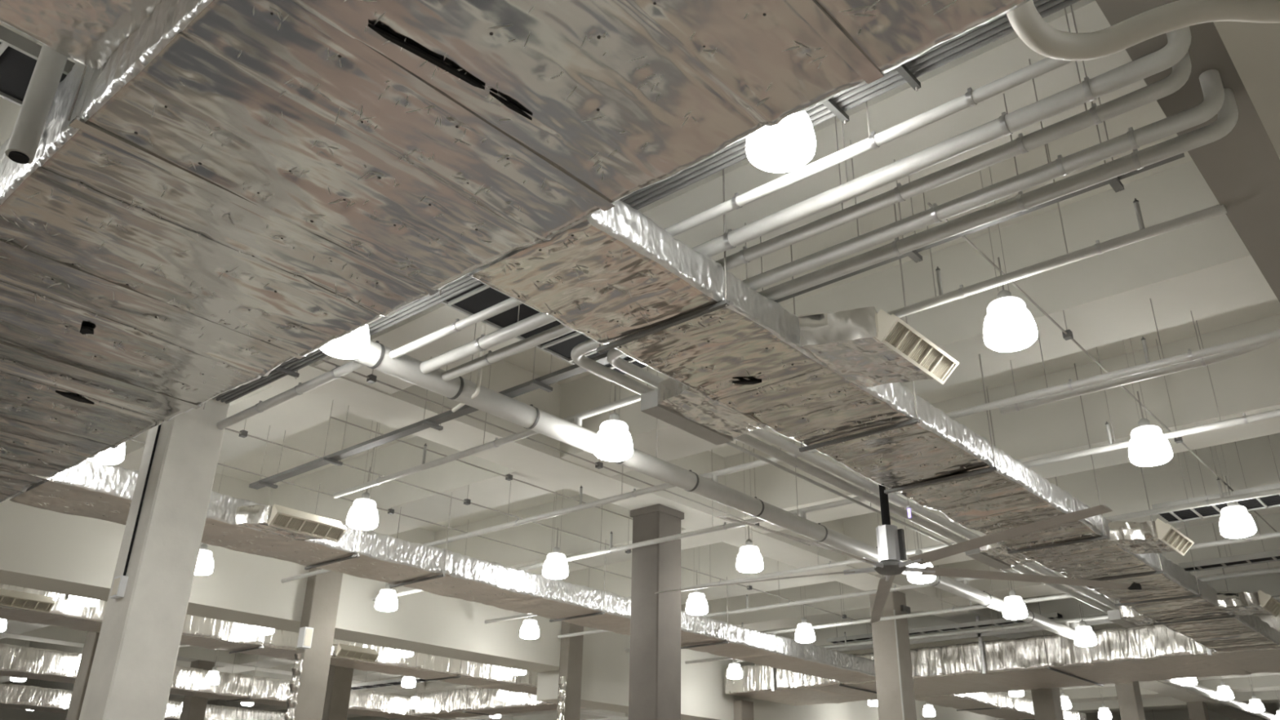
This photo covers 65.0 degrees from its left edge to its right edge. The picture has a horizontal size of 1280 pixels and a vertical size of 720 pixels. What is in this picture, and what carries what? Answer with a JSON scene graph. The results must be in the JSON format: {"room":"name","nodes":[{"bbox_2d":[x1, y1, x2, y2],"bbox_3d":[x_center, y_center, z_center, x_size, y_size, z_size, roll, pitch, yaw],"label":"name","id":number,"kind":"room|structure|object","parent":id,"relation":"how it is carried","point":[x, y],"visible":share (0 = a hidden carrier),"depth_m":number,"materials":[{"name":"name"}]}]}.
{"room":"warehouse interior","nodes":[
{"label":"warehouse interior","id":0,"kind":"room"},
{"bbox_2d":[0,707,66,719],"bbox_3d":[-31.042,22.283,54.628,0.300,8.000,76.000,-19,-32,37],"label":"wall","id":1,"kind":"structure","parent":0,"point":[6,713],"depth_m":53.72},
{"bbox_2d":[0,472,1097,719],"bbox_3d":[0.825,8.935,30.256,1.230,3.340,72.000,-19,-32,37],"label":"wall","id":2,"kind":"structure","parent":0,"point":[41,548],"depth_m":22.55,"materials":[{"name":"paint"}]},
{"bbox_2d":[0,0,1279,719],"bbox_3d":[-2.224,9.265,33.051,76.000,2.240,76.000,-19,-32,37],"label":"ceiling","id":3,"kind":"structure","parent":0,"point":[1224,269],"depth_m":14.38,"materials":[{"name":"beige paint"}]},
{"bbox_2d":[4,44,67,164],"bbox_3d":[-3.706,-2.475,6.630,0.148,2.795,0.150,-19,-32,37],"label":"pipe","id":4,"kind":"object","parent":3,"relation":"hanging from","point":[29,125],"visible":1,"depth_m":6.14,"materials":[{"name":"metal"}]},
{"bbox_2d":[74,595,99,606],"bbox_3d":[-11.421,3.983,21.271,0.458,2.405,0.458,-19,-32,37],"label":"pendant lamp","id":5,"kind":"object","parent":3,"relation":"hanging from","point":[85,602],"visible":0.29,"depth_m":20.65,"materials":[{"name":"white"}]},
{"bbox_2d":[87,442,125,464],"bbox_3d":[-6.599,0.157,12.887,0.458,2.405,0.458,-19,-32,37],"label":"pendant lamp","id":6,"kind":"object","parent":3,"relation":"hanging from","point":[109,456],"visible":0.23,"depth_m":12.35,"materials":[{"name":"white"}]},
{"bbox_2d":[0,682,286,719],"bbox_3d":[-21.330,13.085,40.850,1.890,2.660,20.000,-19,-32,37],"label":"air duct","id":7,"kind":"object","parent":3,"relation":"hanging from","point":[12,695],"visible":0.43,"depth_m":38.50,"materials":[{"name":"silver metal"}]},
{"bbox_2d":[194,461,225,575],"bbox_3d":[-7.848,2.723,18.423,0.458,2.405,0.458,-19,-32,37],"label":"pendant lamp","id":8,"kind":"object","parent":3,"relation":"hanging from","point":[205,564],"visible":0.67,"depth_m":17.89,"materials":[{"name":"white"}]},
{"bbox_2d":[204,649,219,684],"bbox_3d":[-13.748,9.336,32.808,0.458,2.405,0.458,-19,-32,37],"label":"pendant lamp","id":9,"kind":"object","parent":3,"relation":"hanging from","point":[212,677],"visible":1,"depth_m":32.26,"materials":[{"name":"white"}]},
{"bbox_2d":[0,643,439,719],"bbox_3d":[-14.917,9.699,33.336,1.590,2.660,20.000,-19,-32,37],"label":"air duct","id":10,"kind":"object","parent":3,"relation":"hanging from","point":[15,661],"visible":0.53,"depth_m":33.13,"materials":[{"name":"silver metal"}]},
{"bbox_2d":[253,625,275,635],"bbox_3d":[-8.774,5.316,24.002,0.458,2.405,0.458,-19,-32,37],"label":"pendant lamp","id":11,"kind":"object","parent":3,"relation":"hanging from","point":[257,629],"visible":0.38,"depth_m":23.37,"materials":[{"name":"white"}]},
{"bbox_2d":[0,583,537,695],"bbox_3d":[-9.296,5.749,24.650,2.004,2.660,21.000,-19,-32,37],"label":"air duct","id":12,"kind":"object","parent":3,"relation":"hanging from","point":[26,605],"visible":0.66,"depth_m":24.18,"materials":[{"name":"silver metal"}]},
{"bbox_2d":[273,366,299,379],"bbox_3d":[-3.824,-0.758,11.264,0.044,2.020,0.340,-19,-32,37],"label":"hanger","id":13,"kind":"object","parent":3,"relation":"hanging from","point":[280,369],"visible":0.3,"depth_m":10.87,"materials":[{"name":"metal"}]},
{"bbox_2d":[216,360,364,429],"bbox_3d":[-3.806,0.365,10.890,2.920,0.140,0.109,-19,-32,37],"label":"pipe","id":14,"kind":"object","parent":3,"relation":"hanging from","point":[337,372],"visible":0.93,"depth_m":10.78,"materials":[{"name":"metal"}]},
{"bbox_2d":[0,25,647,381],"bbox_3d":[-3.244,-2.235,8.367,0.640,1.780,9.600,-19,-32,37],"label":"cable tray","id":15,"kind":"object","parent":3,"relation":"hanging from","point":[19,55],"visible":0.16,"depth_m":9.69,"materials":[{"name":"paint"}]},
{"bbox_2d":[320,324,369,359],"bbox_3d":[-2.690,-1.204,9.689,0.458,2.505,0.458,-19,-32,37],"label":"pendant lamp","id":16,"kind":"object","parent":3,"relation":"hanging from","point":[356,344],"visible":0.31,"depth_m":9.11,"materials":[{"name":"white"}]},
{"bbox_2d":[346,420,380,529],"bbox_3d":[-4.116,1.407,15.448,0.458,2.405,0.458,-19,-32,37],"label":"pendant lamp","id":17,"kind":"object","parent":3,"relation":"hanging from","point":[363,513],"visible":0.99,"depth_m":14.89,"materials":[{"name":"white"}]},
{"bbox_2d":[129,439,631,578],"bbox_3d":[-3.902,2.458,18.963,0.080,1.320,11.800,-19,-32,37],"label":"conduit","id":18,"kind":"object","parent":3,"relation":"hanging from","point":[390,511],"visible":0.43,"depth_m":18.28,"materials":[{"name":"metal"}]},
{"bbox_2d":[374,534,397,611],"bbox_3d":[-5.201,4.056,21.154,0.458,2.405,0.458,-19,-32,37],"label":"pendant lamp","id":19,"kind":"object","parent":3,"relation":"hanging from","point":[386,600],"visible":0.94,"depth_m":20.58,"materials":[{"name":"white"}]},
{"bbox_2d":[351,674,437,690],"bbox_3d":[-7.488,9.876,34.165,8.400,2.000,0.600,-19,-32,37],"label":"cable tray","id":20,"kind":"object","parent":3,"relation":"hanging from","point":[396,682],"visible":0.3,"depth_m":34.80,"materials":[{"name":"paint"}]},
{"bbox_2d":[395,648,413,657],"bbox_3d":[-6.127,6.649,26.733,0.458,2.405,0.458,-19,-32,37],"label":"pendant lamp","id":21,"kind":"object","parent":3,"relation":"hanging from","point":[401,653],"visible":0.33,"depth_m":26.10,"materials":[{"name":"white"}]},
{"bbox_2d":[401,675,415,688],"bbox_3d":[-7.381,9.896,32.310,0.458,1.205,0.458,-19,-32,37],"label":"pendant lamp","id":22,"kind":"object","parent":3,"relation":"hanging from","point":[407,682],"visible":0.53,"depth_m":31.97,"materials":[{"name":"white"}]},
{"bbox_2d":[408,684,420,708],"bbox_3d":[-8.454,12.002,38.270,0.458,2.405,0.458,-19,-32,37],"label":"pendant lamp","id":23,"kind":"object","parent":3,"relation":"hanging from","point":[415,701],"visible":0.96,"depth_m":37.71,"materials":[{"name":"white"}]},
{"bbox_2d":[8,459,875,682],"bbox_3d":[-0.628,4.509,20.204,2.074,1.460,21.260,-19,-32,37],"label":"air duct","id":24,"kind":"object","parent":3,"relation":"hanging from","point":[89,489],"visible":0.85,"depth_m":16.65,"materials":[{"name":"silver metal"}]},
{"bbox_2d":[451,322,486,412],"bbox_3d":[-1.845,-0.022,10.920,0.416,1.170,0.044,-19,-32,37],"label":"conduit","id":25,"kind":"object","parent":3,"relation":"attached to","point":[459,406],"visible":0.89,"depth_m":10.71,"materials":[{"name":"white metal"}]},
{"bbox_2d":[330,416,632,519],"bbox_3d":[-1.966,1.949,16.375,0.080,0.120,7.100,-19,-32,37],"label":"conduit","id":26,"kind":"object","parent":3,"relation":"attached to","point":[508,477],"visible":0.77,"depth_m":15.93,"materials":[{"name":"metal"}]},
{"bbox_2d":[414,686,584,719],"bbox_3d":[-3.443,10.957,35.516,12.100,2.660,1.642,-19,-32,37],"label":"air duct","id":27,"kind":"object","parent":3,"relation":"hanging from","point":[474,701],"visible":0.43,"depth_m":36.38,"materials":[{"name":"silver metal"}]},
{"bbox_2d":[496,688,509,700],"bbox_3d":[-4.734,11.229,35.041,0.458,1.205,0.458,-19,-32,37],"label":"pendant lamp","id":28,"kind":"object","parent":3,"relation":"hanging from","point":[502,695],"visible":0.59,"depth_m":34.70,"materials":[{"name":"white"}]},
{"bbox_2d":[0,0,1030,502],"bbox_3d":[-4.833,-2.530,6.788,17.100,2.644,7.176,-19,-32,37],"label":"air duct","id":29,"kind":"object","parent":3,"relation":"hanging from","point":[215,195],"visible":0.98,"depth_m":6.26,"materials":[{"name":"silver metal"}]},
{"bbox_2d":[511,667,526,675],"bbox_3d":[-3.480,7.982,29.464,0.458,2.405,0.458,-19,-32,37],"label":"pendant lamp","id":30,"kind":"object","parent":3,"relation":"hanging from","point":[513,671],"visible":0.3,"depth_m":28.83,"materials":[{"name":"white"}]},
{"bbox_2d":[520,616,539,639],"bbox_3d":[-2.554,5.389,23.884,0.458,2.405,0.458,-19,-32,37],"label":"pendant lamp","id":31,"kind":"object","parent":3,"relation":"hanging from","point":[529,629],"visible":0.83,"depth_m":23.31,"materials":[{"name":"white"}]},
{"bbox_2d":[224,418,871,625],"bbox_3d":[0.008,3.147,20.002,0.080,1.540,18.800,-19,-32,37],"label":"conduit","id":32,"kind":"object","parent":3,"relation":"hanging from","point":[242,433],"visible":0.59,"depth_m":16.80,"materials":[{"name":"metal"}]},
{"bbox_2d":[542,490,568,579],"bbox_3d":[-1.469,2.740,18.179,0.458,2.405,0.458,-19,-32,37],"label":"pendant lamp","id":33,"kind":"object","parent":3,"relation":"hanging from","point":[555,566],"visible":0.98,"depth_m":17.62,"materials":[{"name":"white"}]},
{"bbox_2d":[320,359,810,546],"bbox_3d":[-0.350,1.024,15.483,0.080,1.540,10.800,-19,-32,37],"label":"conduit","id":34,"kind":"object","parent":3,"relation":"hanging from","point":[371,379],"visible":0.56,"depth_m":14.10,"materials":[{"name":"metal"}]},
{"bbox_2d":[593,381,632,461],"bbox_3d":[-0.288,0.001,12.169,0.458,2.495,0.458,-19,-32,37],"label":"pendant lamp","id":35,"kind":"object","parent":3,"relation":"hanging from","point":[613,440],"visible":0.98,"depth_m":11.58,"materials":[{"name":"white"}]},
{"bbox_2d":[685,546,707,615],"bbox_3d":[1.178,4.073,20.910,0.458,2.405,0.458,-19,-32,37],"label":"pendant lamp","id":36,"kind":"object","parent":3,"relation":"hanging from","point":[696,603],"visible":0.89,"depth_m":20.34,"materials":[{"name":"white"}]},
{"bbox_2d":[350,323,1079,640],"bbox_3d":[3.471,2.078,16.632,0.262,2.333,20.075,-19,-32,37],"label":"pipe","id":37,"kind":"object","parent":3,"relation":"hanging from","point":[405,367],"visible":0.6,"depth_m":12.67,"materials":[{"name":"metal"}]},
{"bbox_2d":[248,97,1184,489],"bbox_3d":[-0.888,-0.157,10.921,12.420,0.890,0.290,-19,-32,37],"label":"pipe","id":38,"kind":"object","parent":3,"relation":"hanging from","point":[543,382],"visible":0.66,"depth_m":10.91,"materials":[{"name":"metal"}]},
{"bbox_2d":[389,57,1071,359],"bbox_3d":[0.147,-1.927,8.325,6.800,2.247,0.093,-19,-32,37],"label":"pipe","id":39,"kind":"object","parent":3,"relation":"hanging from","point":[971,98],"visible":0.84,"depth_m":6.88,"materials":[{"name":"metal"}]},
{"bbox_2d":[726,659,742,679],"bbox_3d":[2.740,8.055,29.346,0.458,2.405,0.458,-19,-32,37],"label":"pendant lamp","id":40,"kind":"object","parent":3,"relation":"hanging from","point":[734,670],"visible":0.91,"depth_m":28.78,"materials":[{"name":"white"}]},
{"bbox_2d":[736,443,763,573],"bbox_3d":[1.877,2.483,17.481,0.458,2.405,0.458,-19,-32,37],"label":"pendant lamp","id":41,"kind":"object","parent":3,"relation":"hanging from","point":[749,560],"visible":1,"depth_m":16.92,"materials":[{"name":"white"}]},
{"bbox_2d":[333,143,1226,497],"bbox_3d":[0.005,-0.391,11.786,12.050,2.100,0.093,-19,-32,37],"label":"pipe","id":42,"kind":"object","parent":3,"relation":"hanging from","point":[1143,233],"visible":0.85,"depth_m":9.00,"materials":[{"name":"metal"}]},
{"bbox_2d":[280,297,1279,582],"bbox_3d":[-0.263,1.750,14.955,18.500,0.900,0.093,-19,-32,37],"label":"pipe","id":43,"kind":"object","parent":3,"relation":"hanging from","point":[1273,335],"visible":0.7,"depth_m":11.33,"materials":[{"name":"metal"}]},
{"bbox_2d":[746,111,816,173],"bbox_3d":[0.946,-2.407,7.077,0.458,2.405,0.458,-19,-32,37],"label":"pendant lamp","id":44,"kind":"object","parent":3,"relation":"hanging from","point":[788,145],"visible":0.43,"depth_m":6.49,"materials":[{"name":"white"}]},
{"bbox_2d":[795,586,815,643],"bbox_3d":[3.825,5.406,23.641,0.458,2.405,0.458,-19,-32,37],"label":"pendant lamp","id":45,"kind":"object","parent":3,"relation":"hanging from","point":[804,633],"visible":0.98,"depth_m":23.08,"materials":[{"name":"white"}]},
{"bbox_2d":[419,4,1191,373],"bbox_3d":[0.546,-1.839,8.470,7.180,2.268,0.134,-19,-32,37],"label":"pipe","id":46,"kind":"object","parent":3,"relation":"hanging from","point":[1179,41],"visible":0.84,"depth_m":6.84,"materials":[{"name":"metal"}]},
{"bbox_2d":[441,7,1191,381],"bbox_3d":[0.697,-1.745,8.676,7.111,2.258,0.113,-19,-32,37],"label":"pipe","id":47,"kind":"object","parent":3,"relation":"hanging from","point":[1181,71],"visible":0.91,"depth_m":7.06,"materials":[{"name":"metal"}]},
{"bbox_2d":[372,320,1279,601],"bbox_3d":[1.200,1.938,16.707,18.500,2.100,0.093,-19,-32,37],"label":"pipe","id":48,"kind":"object","parent":3,"relation":"hanging from","point":[1245,419],"visible":0.64,"depth_m":13.16,"materials":[{"name":"metal"}]},
{"bbox_2d":[822,98,848,124],"bbox_3d":[1.317,-2.571,7.165,0.044,2.020,0.340,-19,-32,37],"label":"hanger","id":49,"kind":"object","parent":3,"relation":"hanging from","point":[829,104],"visible":0.47,"depth_m":6.77,"materials":[{"name":"metal"}]},
{"bbox_2d":[725,440,1013,573],"bbox_3d":[3.826,1.366,15.178,0.044,2.262,8.700,-19,-32,37],"label":"support rail","id":50,"kind":"object","parent":3,"relation":"hanging from","point":[729,443],"visible":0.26,"depth_m":13.38,"materials":[{"name":"metal"}]},
{"bbox_2d":[468,168,1279,652],"bbox_3d":[6.274,1.576,15.050,2.814,2.660,21.420,-19,-32,37],"label":"air duct","id":51,"kind":"object","parent":3,"relation":"hanging from","point":[736,362],"visible":0.98,"depth_m":9.73,"materials":[{"name":"silver metal"}]},
{"bbox_2d":[484,435,1279,623],"bbox_3d":[3.302,2.996,18.875,18.500,2.100,0.093,-19,-32,37],"label":"pipe","id":52,"kind":"object","parent":3,"relation":"hanging from","point":[1223,500],"visible":0.44,"depth_m":15.35,"materials":[{"name":"metal"}]},
{"bbox_2d":[654,484,1131,622],"bbox_3d":[3.017,1.125,13.368,6.312,3.392,6.122,-19,-32,37],"label":"ceiling fan","id":53,"kind":"object","parent":3,"relation":"hanging from","point":[891,549],"visible":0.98,"depth_m":12.85,"materials":[{"name":"metal"}]},
{"bbox_2d":[570,58,1224,613],"bbox_3d":[6.722,1.393,13.691,5.895,1.064,16.093,-19,-32,37],"label":"pipe","id":54,"kind":"object","parent":3,"relation":"hanging from","point":[1211,82],"visible":0.91,"depth_m":7.59,"materials":[{"name":"metal"}]},
{"bbox_2d":[894,63,920,91],"bbox_3d":[1.716,-2.712,6.847,0.044,2.020,0.340,-19,-32,37],"label":"hanger","id":55,"kind":"object","parent":3,"relation":"hanging from","point":[908,77],"visible":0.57,"depth_m":6.45,"materials":[{"name":"metal"}]},
{"bbox_2d":[212,0,1035,399],"bbox_3d":[-1.232,-0.876,8.727,9.920,0.038,0.038,-19,-32,37],"label":"conduit","id":56,"kind":"object","parent":55,"relation":"on","point":[744,140],"visible":0.29,"depth_m":7.20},
{"bbox_2d":[216,0,1050,400],"bbox_3d":[-1.196,-0.858,8.764,9.920,0.038,0.038,-19,-32,37],"label":"conduit","id":57,"kind":"object","parent":55,"relation":"on","point":[1037,3],"visible":0.53,"depth_m":7.28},
{"bbox_2d":[220,0,1065,402],"bbox_3d":[-1.159,-0.840,8.802,9.920,0.038,0.038,-19,-32,37],"label":"conduit","id":58,"kind":"object","parent":55,"relation":"on","point":[1051,3],"visible":0.53,"depth_m":7.32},
{"bbox_2d":[225,0,1079,404],"bbox_3d":[-1.123,-0.822,8.839,9.920,0.038,0.038,-19,-32,37],"label":"conduit","id":59,"kind":"object","parent":55,"relation":"on","point":[1065,3],"visible":0.53,"depth_m":7.32,"materials":[{"name":"metal"}]},
{"bbox_2d":[557,446,1279,638],"bbox_3d":[4.911,3.807,20.535,18.500,2.100,0.093,-19,-32,37],"label":"pipe","id":60,"kind":"object","parent":3,"relation":"hanging from","point":[1273,535],"visible":0.41,"depth_m":20.38,"materials":[{"name":"metal"}]},
{"bbox_2d":[906,514,935,583],"bbox_3d":[4.723,3.101,17.083,0.458,1.355,0.458,-19,-32,37],"label":"pendant lamp","id":61,"kind":"object","parent":3,"relation":"hanging from","point":[913,577],"visible":0.56,"depth_m":16.74,"materials":[{"name":"white"}]},
{"bbox_2d":[606,88,1238,609],"bbox_3d":[6.906,1.399,13.695,5.665,1.064,15.843,-19,-32,37],"label":"pipe","id":62,"kind":"object","parent":3,"relation":"hanging from","point":[1228,115],"visible":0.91,"depth_m":7.72,"materials":[{"name":"metal"}]},
{"bbox_2d":[922,702,935,716],"bbox_3d":[10.670,12.598,37.284,0.458,1.205,0.458,-19,-32,37],"label":"pendant lamp","id":63,"kind":"object","parent":3,"relation":"hanging from","point":[928,710],"visible":0.86,"depth_m":36.97,"materials":[{"name":"white"}]},
{"bbox_2d":[826,608,1063,644],"bbox_3d":[7.762,6.378,26.552,6.400,1.550,0.400,-19,-32,37],"label":"ladder","id":64,"kind":"object","parent":3,"relation":"hanging from","point":[1055,615],"visible":0.73,"depth_m":25.88,"materials":[{"name":"metal"}]},
{"bbox_2d":[625,516,1279,652],"bbox_3d":[6.619,4.667,22.297,18.500,2.100,0.093,-19,-32,37],"label":"pipe","id":65,"kind":"object","parent":3,"relation":"hanging from","point":[1268,571],"visible":0.39,"depth_m":21.57,"materials":[{"name":"metal"}]},
{"bbox_2d":[684,595,1279,664],"bbox_3d":[8.315,6.070,23.805,18.500,0.900,0.093,-19,-32,37],"label":"pipe","id":66,"kind":"object","parent":3,"relation":"hanging from","point":[1066,622],"visible":0.36,"depth_m":24.11,"materials":[{"name":"metal"}]},
{"bbox_2d":[915,691,1086,719],"bbox_3d":[12.464,10.871,34.632,1.490,2.660,11.500,-19,-32,37],"label":"air duct","id":67,"kind":"object","parent":3,"relation":"hanging from","point":[996,704],"visible":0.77,"depth_m":32.60,"materials":[{"name":"silver metal"}]},
{"bbox_2d":[724,596,1279,706],"bbox_3d":[12.487,6.491,25.274,23.000,2.660,3.950,-19,-32,37],"label":"air duct","id":68,"kind":"object","parent":3,"relation":"hanging from","point":[1146,652],"visible":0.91,"depth_m":25.45,"materials":[{"name":"silver metal"}]},
{"bbox_2d":[979,167,1037,351],"bbox_3d":[3.347,-1.224,9.499,0.458,2.405,0.458,-19,-32,37],"label":"pendant lamp","id":69,"kind":"object","parent":3,"relation":"hanging from","point":[1009,326],"visible":0.98,"depth_m":8.94,"materials":[{"name":"white"}]},
{"bbox_2d":[1002,580,1027,619],"bbox_3d":[7.274,4.386,19.716,0.458,1.355,0.458,-19,-32,37],"label":"pendant lamp","id":70,"kind":"object","parent":3,"relation":"hanging from","point":[1014,607],"visible":0.94,"depth_m":19.38,"materials":[{"name":"white"}]},
{"bbox_2d":[1008,690,1024,697],"bbox_3d":[11.754,9.949,31.579,0.458,1.205,0.458,-19,-32,37],"label":"pendant lamp","id":71,"kind":"object","parent":3,"relation":"hanging from","point":[1011,693],"visible":0.29,"depth_m":31.21,"materials":[{"name":"white"}]},
{"bbox_2d":[1060,687,1071,709],"bbox_3d":[14.401,11.282,34.310,0.458,1.205,0.458,-19,-32,37],"label":"pendant lamp","id":72,"kind":"object","parent":3,"relation":"hanging from","point":[1066,704],"visible":0.72,"depth_m":33.98,"materials":[{"name":"white"}]},
{"bbox_2d":[1074,601,1097,646],"bbox_3d":[9.794,5.655,22.316,0.458,1.355,0.458,-19,-32,37],"label":"pendant lamp","id":73,"kind":"object","parent":3,"relation":"hanging from","point":[1084,636],"visible":0.99,"depth_m":21.98,"materials":[{"name":"white"}]},
{"bbox_2d":[927,202,1277,532],"bbox_3d":[8.062,0.813,14.663,0.080,1.540,17.000,-19,-32,37],"label":"conduit","id":74,"kind":"object","parent":3,"relation":"hanging from","point":[1068,334],"visible":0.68,"depth_m":11.08,"materials":[{"name":"metal"}]},
{"bbox_2d":[1097,687,1111,719],"bbox_3d":[17.048,12.615,37.040,0.458,1.205,0.458,-19,-32,37],"label":"pendant lamp","id":75,"kind":"object","parent":3,"relation":"hanging from","point":[1104,713],"visible":0.99,"depth_m":36.75,"materials":[{"name":"white"}]},
{"bbox_2d":[999,311,1279,413],"bbox_3d":[5.610,-0.096,11.041,3.442,0.656,0.276,-17,-31,33],"label":"pipe","id":76,"kind":"object","parent":3,"relation":"hanging from","point":[1202,362],"visible":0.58,"depth_m":11.00,"materials":[{"name":"metal"}]},
{"bbox_2d":[1122,337,1172,466],"bbox_3d":[5.994,0.109,12.230,0.458,2.405,0.458,-19,-32,37],"label":"pendant lamp","id":77,"kind":"object","parent":3,"relation":"hanging from","point":[1148,445],"visible":0.98,"depth_m":11.68,"materials":[{"name":"white"}]},
{"bbox_2d":[1178,677,1197,685],"bbox_3d":[15.486,8.633,28.604,0.458,1.205,0.458,-19,-32,37],"label":"pendant lamp","id":78,"kind":"object","parent":3,"relation":"hanging from","point":[1186,681],"visible":0.38,"depth_m":28.23,"materials":[{"name":"white"}]},
{"bbox_2d":[1151,448,1279,524],"bbox_3d":[9.366,1.276,15.312,3.000,1.780,0.900,-19,-32,37],"label":"ladder","id":79,"kind":"object","parent":3,"relation":"hanging from","point":[1271,501],"visible":0.49,"depth_m":15.32,"materials":[{"name":"metal"}]},
{"bbox_2d":[1164,678,1275,719],"bbox_3d":[19.349,11.194,32.966,0.244,0.250,15.500,-19,-32,37],"label":"air duct","id":80,"kind":"object","parent":3,"relation":"hanging from","point":[1197,688],"visible":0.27,"depth_m":31.64,"materials":[{"name":"silver metal"}]},
{"bbox_2d":[1217,675,1234,700],"bbox_3d":[18.133,9.966,31.335,0.458,1.205,0.458,-19,-32,37],"label":"pendant lamp","id":81,"kind":"object","parent":3,"relation":"hanging from","point":[1224,692],"visible":0.95,"depth_m":31.04,"materials":[{"name":"white"}]},
{"bbox_2d":[1178,521,1279,572],"bbox_3d":[11.475,2.471,17.629,4.000,1.900,0.400,-19,-32,37],"label":"ladder","id":82,"kind":"object","parent":3,"relation":"hanging from","point":[1274,555],"visible":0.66,"depth_m":17.89,"materials":[{"name":"metal"}]},
{"bbox_2d":[1214,444,1256,537],"bbox_3d":[8.641,1.442,14.960,0.458,2.405,0.458,-19,-32,37],"label":"pendant lamp","id":83,"kind":"object","parent":3,"relation":"hanging from","point":[1235,521],"visible":0.85,"depth_m":14.41,"materials":[{"name":"white"}]},
{"bbox_2d":[1248,677,1264,712],"bbox_3d":[20.780,11.299,34.066,0.458,1.205,0.458,-19,-32,37],"label":"pendant lamp","id":84,"kind":"object","parent":3,"relation":"hanging from","point":[1255,705],"visible":0.99,"depth_m":33.78,"materials":[{"name":"white"}]},
{"bbox_2d":[1097,705,1279,719],"bbox_3d":[22.774,24.764,57.554,76.000,8.000,0.300,-19,-32,37],"label":"wall","id":85,"kind":"structure","parent":0,"point":[1180,714],"depth_m":54.24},
{"bbox_2d":[1213,21,1279,159],"bbox_3d":[21.670,5.815,23.639,2.032,2.520,55.650,-19,-32,37],"label":"wall","id":86,"kind":"structure","parent":0,"point":[1253,49],"depth_m":5.54,"materials":[{"name":"paint"}]},
{"bbox_2d":[1006,0,1279,61],"bbox_3d":[2.705,-1.997,5.288,1.631,0.809,0.304,-4,-25,10],"label":"curved pipe","id":87,"kind":"object","parent":86,"relation":"attached to","point":[1026,21],"visible":0.99,"depth_m":5.17,"materials":[{"name":"white metal"}]},
{"bbox_3d":[-2.360,15.857,29.965,76.000,0.200,76.000,-19,-32,37],"label":"floor","id":88,"kind":"structure","parent":0,"visible":0},
{"bbox_2d":[65,631,99,719],"bbox_3d":[-13.787,9.297,24.689,0.600,6.780,0.600,-19,-32,37],"label":"concrete column","id":89,"kind":"structure","parent":88,"relation":"on","point":[73,713],"depth_m":25.05,"materials":[{"name":"brown paint"}]},
{"bbox_2d":[79,398,230,719],"bbox_3d":[-5.384,2.950,10.762,0.620,6.780,0.695,-19,-32,37],"label":"concrete column","id":90,"kind":"structure","parent":88,"relation":"on","point":[131,677],"depth_m":10.85,"materials":[{"name":"paint"}]},
{"bbox_2d":[179,660,214,719],"bbox_3d":[-15.705,13.882,34.566,0.600,6.780,0.600,-19,-32,37],"label":"concrete column","id":91,"kind":"structure","parent":88,"relation":"on","point":[193,708],"depth_m":35.20,"materials":[{"name":"brown paint"}]},
{"bbox_2d":[284,653,305,719],"bbox_3d":[-6.897,8.032,19.247,0.214,4.728,0.215,-19,-32,37],"label":"pipe","id":92,"kind":"object","parent":88,"relation":"on","point":[295,685],"visible":1,"depth_m":19.90,"materials":[{"name":"white"}]},
{"bbox_2d":[286,567,342,719],"bbox_3d":[-6.763,7.405,20.125,0.320,6.600,0.650,-19,-32,37],"label":"concrete column","id":93,"kind":"structure","parent":88,"relation":"on","point":[322,597],"depth_m":20.77,"materials":[{"name":"brown paint"}]},
{"bbox_2d":[296,626,313,648],"bbox_3d":[-6.798,5.646,20.427,0.220,0.400,0.190,-19,-32,37],"label":"control box","id":94,"kind":"object","parent":93,"relation":"attached to","point":[305,633],"visible":1,"depth_m":20.36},
{"bbox_2d":[321,665,353,719],"bbox_3d":[-9.173,11.621,29.449,0.600,6.780,0.650,-19,-32,37],"label":"concrete column","id":95,"kind":"structure","parent":88,"relation":"on","point":[338,691],"depth_m":29.98,"materials":[{"name":"brown paint"}]},
{"bbox_2d":[556,675,566,719],"bbox_3d":[-2.000,10.319,24.379,0.214,5.119,0.238,-19,-32,37],"label":"pipe","id":96,"kind":"object","parent":88,"relation":"on","point":[562,682],"visible":1,"depth_m":25.17,"materials":[{"name":"white"}]},
{"bbox_2d":[556,621,583,719],"bbox_3d":[-1.837,9.886,25.208,0.320,6.600,0.550,-19,-32,37],"label":"concrete column","id":97,"kind":"structure","parent":88,"relation":"on","point":[571,647],"depth_m":25.95,"materials":[{"name":"brown paint"}]},
{"bbox_2d":[628,503,684,719],"bbox_3d":[0.243,5.784,16.568,0.680,6.780,0.700,-19,-32,37],"label":"concrete column","id":98,"kind":"structure","parent":88,"relation":"on","point":[655,659],"depth_m":16.98,"materials":[{"name":"paint"}]},
{"bbox_2d":[733,699,753,719],"bbox_3d":[3.163,12.998,30.102,0.320,5.300,0.650,-19,-32,37],"label":"concrete column","id":99,"kind":"structure","parent":88,"relation":"on","point":[743,709],"depth_m":30.93,"materials":[{"name":"brown paint"}]},
{"bbox_2d":[869,591,916,719],"bbox_3d":[5.784,8.552,22.235,0.690,6.780,0.710,-19,-32,37],"label":"concrete column","id":100,"kind":"structure","parent":88,"relation":"on","point":[895,697],"depth_m":22.80,"materials":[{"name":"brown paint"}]},
{"bbox_2d":[1031,687,1063,719],"bbox_3d":[11.706,11.486,28.242,0.600,6.780,0.650,-19,-32,37],"label":"concrete column","id":101,"kind":"structure","parent":88,"relation":"on","point":[1046,702],"depth_m":28.75,"materials":[{"name":"brown paint"}]},
{"bbox_2d":[1115,680,1145,719],"bbox_3d":[16.967,14.200,33.807,0.600,6.780,0.700,-19,-32,37],"label":"concrete column","id":102,"kind":"structure","parent":88,"relation":"on","point":[1128,694],"depth_m":34.67,"materials":[{"name":"brown paint"}]},
{"bbox_2d":[1186,701,1209,719],"bbox_3d":[22.714,17.095,39.737,0.600,6.780,0.600,-19,-32,37],"label":"concrete column","id":103,"kind":"structure","parent":88,"relation":"on","point":[1197,710],"depth_m":40.82,"materials":[{"name":"brown paint"}]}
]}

